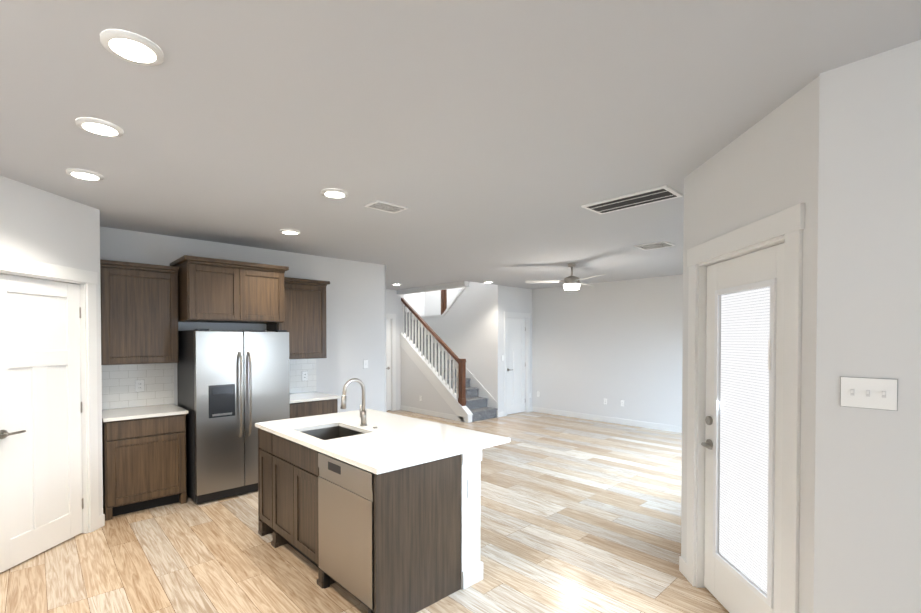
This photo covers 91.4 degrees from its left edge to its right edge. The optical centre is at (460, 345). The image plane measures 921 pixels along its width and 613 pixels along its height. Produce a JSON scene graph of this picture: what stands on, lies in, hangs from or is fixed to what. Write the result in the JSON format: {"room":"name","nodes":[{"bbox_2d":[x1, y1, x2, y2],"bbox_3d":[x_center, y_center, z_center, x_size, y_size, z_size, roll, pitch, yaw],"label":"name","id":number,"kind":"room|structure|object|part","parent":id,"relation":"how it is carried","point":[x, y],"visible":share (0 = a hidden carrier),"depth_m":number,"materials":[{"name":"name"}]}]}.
{"room":"kitchen","nodes":[
{"label":"kitchen","id":0,"kind":"room"},
{"bbox_2d":[0,175,102,515],"bbox_3d":[-3.183,0.216,2.554,0.120,2.720,2.628,0,1,1],"label":"wall","id":1,"kind":"structure","parent":0,"point":[39,225],"depth_m":3.43,"materials":[{"name":"white paint"}]},
{"bbox_2d":[0,274,83,572],"bbox_3d":[-3.153,0.529,3.364,0.525,2.046,0.515,-1,1,-44],"label":"pantry door","id":2,"kind":"structure","parent":1,"relation":"in","point":[41,505],"depth_m":3.35,"materials":[{"name":"white wood"}]},
{"bbox_2d":[0,255,104,532],"bbox_3d":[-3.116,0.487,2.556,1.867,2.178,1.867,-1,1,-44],"label":"door frame","id":3,"kind":"structure","parent":1,"relation":"attached to","point":[87,282],"depth_m":3.72,"materials":[{"name":"white wood"}]},
{"bbox_2d":[100,226,385,412],"bbox_3d":[-2.431,0.172,5.586,3.570,2.720,0.140,-1,1,-44],"label":"wall","id":4,"kind":"structure","parent":0,"point":[355,314],"depth_m":6.15,"materials":[{"name":"white paint"}]},
{"bbox_2d":[100,259,178,364],"bbox_3d":[-3.212,-0.309,4.478,0.630,0.975,0.373,-1,1,-44],"label":"upper cabinet","id":5,"kind":"object","parent":4,"relation":"attached to","point":[139,313],"visible":0.88,"depth_m":4.35,"materials":[{"name":"brown wood"}]},
{"bbox_2d":[101,358,315,409],"bbox_3d":[-2.752,0.396,5.181,2.298,0.451,0.008,-1,1,-44],"label":"tile backsplash","id":6,"kind":"structure","parent":4,"relation":"attached to","point":[118,386],"depth_m":4.69,"materials":[{"name":"white tile"}]},
{"bbox_2d":[135,380,143,391],"bbox_3d":[-3.312,0.416,4.637,0.079,0.124,0.007,-1,1,-44],"label":"outlet","id":7,"kind":"object","parent":6,"relation":"attached to","point":[139,385],"visible":1,"depth_m":4.63,"materials":[{"name":"grey plastic"}]},
{"bbox_2d":[302,371,307,380],"bbox_3d":[-2.031,0.398,5.858,0.079,0.124,0.007,-1,1,-44],"label":"outlet","id":8,"kind":"object","parent":6,"relation":"attached to","point":[304,375],"visible":1,"depth_m":5.86,"materials":[{"name":"grey plastic"}]},
{"bbox_2d":[170,255,288,323],"bbox_3d":[-2.524,-0.571,4.933,1.020,0.625,0.658,-1,1,-44],"label":"upper cabinet","id":9,"kind":"object","parent":4,"relation":"attached to","point":[212,290],"visible":0.98,"depth_m":4.66,"materials":[{"name":"brown wood"}]},
{"bbox_2d":[266,277,329,358],"bbox_3d":[-2.021,-0.326,5.613,0.660,0.975,0.373,-1,1,-44],"label":"upper cabinet","id":10,"kind":"object","parent":4,"relation":"attached to","point":[304,324],"visible":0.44,"depth_m":5.51,"materials":[{"name":"brown wood"}]},
{"bbox_2d":[363,360,367,368],"bbox_3d":[-1.367,0.269,6.494,0.079,0.124,0.015,-1,1,-44],"label":"light switch","id":11,"kind":"object","parent":4,"relation":"attached to","point":[365,363],"visible":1,"depth_m":6.49,"materials":[{"name":"grey plastic"}]},
{"bbox_2d":[0,410,728,612],"bbox_3d":[-0.590,1.610,4.364,11.800,0.120,13.600,-1,1,-44],"label":"floor","id":12,"kind":"structure","parent":0,"point":[579,515],"depth_m":3.43,"materials":[{"name":"brown wood"}]},
{"bbox_2d":[102,404,187,520],"bbox_3d":[-3.115,1.092,4.397,0.654,0.915,0.653,-1,1,-44],"label":"base cabinet","id":13,"kind":"object","parent":12,"relation":"on","point":[144,456],"visible":0.94,"depth_m":4.18,"materials":[{"name":"brown wood"}]},
{"bbox_2d":[177,329,289,503],"bbox_3d":[-2.444,0.679,4.867,0.906,1.697,0.834,-1,1,-44],"label":"refrigerator","id":14,"kind":"object","parent":12,"relation":"on","point":[233,387],"visible":0.9,"depth_m":4.53,"materials":[{"name":"grey metal"}]},
{"bbox_2d":[289,392,339,418],"bbox_3d":[-1.935,1.076,5.521,0.654,0.915,0.653,-1,1,-44],"label":"base cabinet","id":15,"kind":"object","parent":12,"relation":"on","point":[305,404],"visible":0.15,"depth_m":5.34,"materials":[{"name":"brown wood"}]},
{"bbox_2d":[255,426,482,612],"bbox_3d":[-0.772,1.122,3.373,0.840,0.885,1.802,-1,1,-44],"label":"kitchen island","id":16,"kind":"object","parent":12,"relation":"on","point":[374,511],"depth_m":2.77,"materials":[{"name":"brown wood"}]},
{"bbox_2d":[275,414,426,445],"bbox_3d":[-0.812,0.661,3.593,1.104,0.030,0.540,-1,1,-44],"label":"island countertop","id":17,"kind":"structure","parent":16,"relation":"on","point":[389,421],"depth_m":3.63,"materials":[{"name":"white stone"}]},
{"bbox_2d":[340,378,376,427],"bbox_3d":[-0.808,0.452,3.520,0.232,0.389,0.228,-1,1,-44],"label":"faucet","id":18,"kind":"object","parent":17,"relation":"on","point":[363,424],"depth_m":3.58,"materials":[{"name":"grey metal"}]},
{"bbox_2d":[307,422,509,473],"bbox_3d":[-0.337,0.668,3.095,1.104,0.030,0.837,-1,1,-44],"label":"island countertop","id":19,"kind":"structure","parent":16,"relation":"on","point":[382,451],"depth_m":2.97,"materials":[{"name":"white stone"}]},
{"bbox_2d":[300,426,364,439],"bbox_3d":[-0.980,0.790,3.435,0.424,0.221,0.564,-1,1,-44],"label":"sink","id":20,"kind":"object","parent":19,"relation":"in","point":[321,432],"depth_m":3.66,"materials":[{"name":"black metal"}]},
{"bbox_2d":[400,289,497,422],"bbox_3d":[-0.696,-0.055,10.204,0.984,3.120,3.476,-1,1,-44],"label":"staircase","id":21,"kind":"structure","parent":12,"relation":"on","point":[436,379],"depth_m":9.55,"materials":[{"name":"carpet"}]},
{"bbox_3d":[-0.321,-0.199,9.813,0.977,2.822,2.040,-1,1,-44],"label":"stair handrail balustrade","id":22,"kind":"part","parent":21,"relation":"part of","materials":[{"name":"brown wood"}]},
{"bbox_2d":[386,289,400,409],"bbox_3d":[-2.278,0.116,9.448,2.400,2.720,0.120,-1,1,-44],"label":"wall","id":23,"kind":"structure","parent":0,"point":[392,302],"depth_m":10.17,"materials":[{"name":"white paint"}]},
{"bbox_2d":[386,319,390,410],"bbox_3d":[-1.818,0.435,9.836,0.720,2.046,0.098,-1,1,-44],"label":"hall door","id":24,"kind":"structure","parent":23,"relation":"in","point":[388,364],"depth_m":10.05,"materials":[{"name":"white wood"}]},
{"bbox_2d":[386,313,395,410],"bbox_3d":[-1.837,0.380,9.858,0.944,2.180,0.140,-1,1,-44],"label":"door frame","id":25,"kind":"structure","parent":23,"relation":"attached to","point":[392,317],"depth_m":10.09,"materials":[{"name":"white wood"}]},
{"bbox_2d":[400,295,403,355],"bbox_3d":[-1.884,-0.055,10.842,0.097,3.020,1.600,-1,1,-44],"label":"wall","id":26,"kind":"structure","parent":0,"point":[401,315],"depth_m":10.24,"materials":[{"name":"white paint"}]},
{"bbox_2d":[404,292,423,316],"bbox_3d":[-1.796,-1.363,12.110,2.000,5.600,0.140,-1,1,-44],"label":"wall","id":27,"kind":"structure","parent":0,"point":[415,301],"depth_m":12.55,"materials":[{"name":"white paint"}]},
{"bbox_2d":[397,281,468,294],"bbox_3d":[-0.638,-1.343,9.387,0.120,0.400,2.198,-1,1,-44],"label":"beam","id":28,"kind":"structure","parent":0,"point":[460,284],"depth_m":9.21,"materials":[{"name":"white paint"}]},
{"bbox_2d":[414,282,500,411],"bbox_3d":[-0.371,-1.339,10.470,0.100,5.600,3.400,-1,1,-44],"label":"wall","id":29,"kind":"structure","parent":0,"point":[467,326],"depth_m":9.63,"materials":[{"name":"white paint"}]},
{"bbox_2d":[411,287,464,317],"bbox_3d":[-0.623,-1.103,10.738,0.124,0.850,2.670,-1,1,-44],"label":"trim","id":30,"kind":"structure","parent":29,"relation":"attached to","point":[453,300],"depth_m":10.26,"materials":[{"name":"white wood"}]},
{"bbox_2d":[0,0,920,289],"bbox_3d":[-0.590,-1.320,4.321,11.800,0.300,13.600,-1,1,-44],"label":"ceiling","id":31,"kind":"structure","parent":0,"point":[498,142],"depth_m":2.20,"materials":[{"name":"grey paint"}]},
{"bbox_2d":[66,169,103,180],"bbox_3d":[-2.518,-1.142,3.012,0.196,0.016,0.196,-1,1,-44],"label":"recessed light","id":32,"kind":"object","parent":31,"relation":"in","point":[85,174],"visible":1,"depth_m":3.00,"materials":[{"name":"white plastic"}]},
{"bbox_2d":[76,117,123,136],"bbox_3d":[-1.876,-1.132,2.339,0.196,0.016,0.196,-1,1,-44],"label":"recessed light","id":33,"kind":"object","parent":31,"relation":"in","point":[99,127],"visible":0.94,"depth_m":2.32,"materials":[{"name":"white plastic"}]},
{"bbox_2d":[100,29,163,65],"bbox_3d":[-1.241,-1.123,1.701,0.196,0.016,0.196,-1,1,-44],"label":"recessed light","id":34,"kind":"object","parent":31,"relation":"in","point":[132,47],"visible":0.96,"depth_m":1.68,"materials":[{"name":"white plastic"}]},
{"bbox_2d":[280,229,299,234],"bbox_3d":[-1.750,-1.166,4.613,0.196,0.016,0.196,-1,1,-44],"label":"recessed light","id":35,"kind":"object","parent":31,"relation":"in","point":[290,231],"visible":1,"depth_m":4.57,"materials":[{"name":"white plastic"}]},
{"bbox_2d":[321,189,347,197],"bbox_3d":[-0.952,-1.148,3.399,0.196,0.016,0.196,-1,1,-44],"label":"recessed light","id":36,"kind":"object","parent":31,"relation":"in","point":[334,193],"visible":1,"depth_m":3.37,"materials":[{"name":"white plastic"}]},
{"bbox_2d":[364,200,407,213],"bbox_3d":[-0.619,-1.154,3.744,0.300,0.014,0.200,-1,1,-44],"label":"ceiling vent","id":37,"kind":"object","parent":31,"relation":"in","point":[385,206],"visible":1,"depth_m":3.72,"materials":[{"name":"white metal"}]},
{"bbox_2d":[525,263,605,289],"bbox_3d":[1.749,-1.016,6.679,1.148,0.374,1.226,-1,1,-44],"label":"ceiling fan","id":38,"kind":"object","parent":31,"relation":"hanging from","point":[571,282],"visible":1,"depth_m":6.58,"materials":[{"name":"grey metal"}]},
{"bbox_2d":[581,185,682,213],"bbox_3d":[1.355,-1.151,3.587,0.320,0.014,0.690,-1,1,-44],"label":"ceiling vent","id":39,"kind":"object","parent":31,"relation":"in","point":[652,195],"visible":1,"depth_m":3.55,"materials":[{"name":"white metal"}]},
{"bbox_2d":[634,241,675,249],"bbox_3d":[2.291,-1.176,5.301,0.320,0.014,0.360,-1,1,-44],"label":"ceiling vent","id":40,"kind":"object","parent":31,"relation":"in","point":[656,245],"visible":1,"depth_m":5.25,"materials":[{"name":"white"}]},
{"bbox_2d":[501,285,531,411],"bbox_3d":[1.177,0.112,9.700,1.050,2.720,0.120,-1,1,-44],"label":"wall","id":41,"kind":"structure","parent":0,"point":[516,299],"depth_m":9.58,"materials":[{"name":"white paint"}]},
{"bbox_2d":[498,312,531,416],"bbox_3d":[1.142,0.383,9.657,1.135,2.180,0.140,-1,1,-44],"label":"trim","id":42,"kind":"structure","parent":41,"relation":"attached to","point":[526,317],"depth_m":9.88,"materials":[{"name":"white wood"}]},
{"bbox_2d":[507,318,525,414],"bbox_3d":[1.204,0.438,9.677,0.666,2.046,0.098,-1,1,-44],"label":"closet door","id":43,"kind":"structure","parent":41,"relation":"in","point":[516,328],"depth_m":9.69,"materials":[{"name":"white wood"}]},
{"bbox_2d":[424,274,769,426],"bbox_3d":[1.959,-1.328,9.720,0.140,5.600,9.300,-1,1,-44],"label":"wall","id":44,"kind":"structure","parent":0,"point":[614,343],"depth_m":8.66,"materials":[{"name":"white paint"}]},
{"bbox_2d":[532,407,681,432],"bbox_3d":[3.304,1.441,8.238,0.014,0.105,4.960,-1,1,-44],"label":"baseboard","id":45,"kind":"structure","parent":44,"relation":"attached to","point":[672,428],"depth_m":8.64,"materials":[{"name":"white wood"}]},
{"bbox_2d":[681,76,819,612],"bbox_3d":[1.593,0.217,2.503,0.140,2.720,1.212,0,1,1],"label":"wall","id":46,"kind":"structure","parent":0,"point":[766,166],"depth_m":2.12,"materials":[{"name":"white paint"}]},
{"bbox_2d":[679,203,804,612],"bbox_3d":[1.583,0.471,2.547,0.160,2.210,1.132,0,1,1],"label":"door frame","id":47,"kind":"structure","parent":46,"relation":"attached to","point":[786,227],"depth_m":2.20,"materials":[{"name":"white wood"}]},
{"bbox_2d":[701,243,783,612],"bbox_3d":[1.586,0.531,2.495,0.596,2.063,0.586,-1,1,-44],"label":"patio door","id":48,"kind":"structure","parent":46,"relation":"in","point":[742,444],"depth_m":2.48,"materials":[{"name":"paint"},{"name":"glass"},{"name":"satin nickel"}]},
{"bbox_2d":[813,40,920,612],"bbox_3d":[2.784,0.244,0.642,0.140,2.720,3.585,-1,1,-44],"label":"wall","id":49,"kind":"structure","parent":0,"point":[867,537],"depth_m":1.77,"materials":[{"name":"white paint"}]},
{"bbox_2d":[840,376,897,410],"bbox_3d":[1.603,0.188,1.767,0.015,0.122,0.169,-1,1,-44],"label":"light switch","id":50,"kind":"object","parent":49,"relation":"attached to","point":[871,393],"visible":1,"depth_m":1.76,"materials":[{"name":"white plastic"}]}
]}

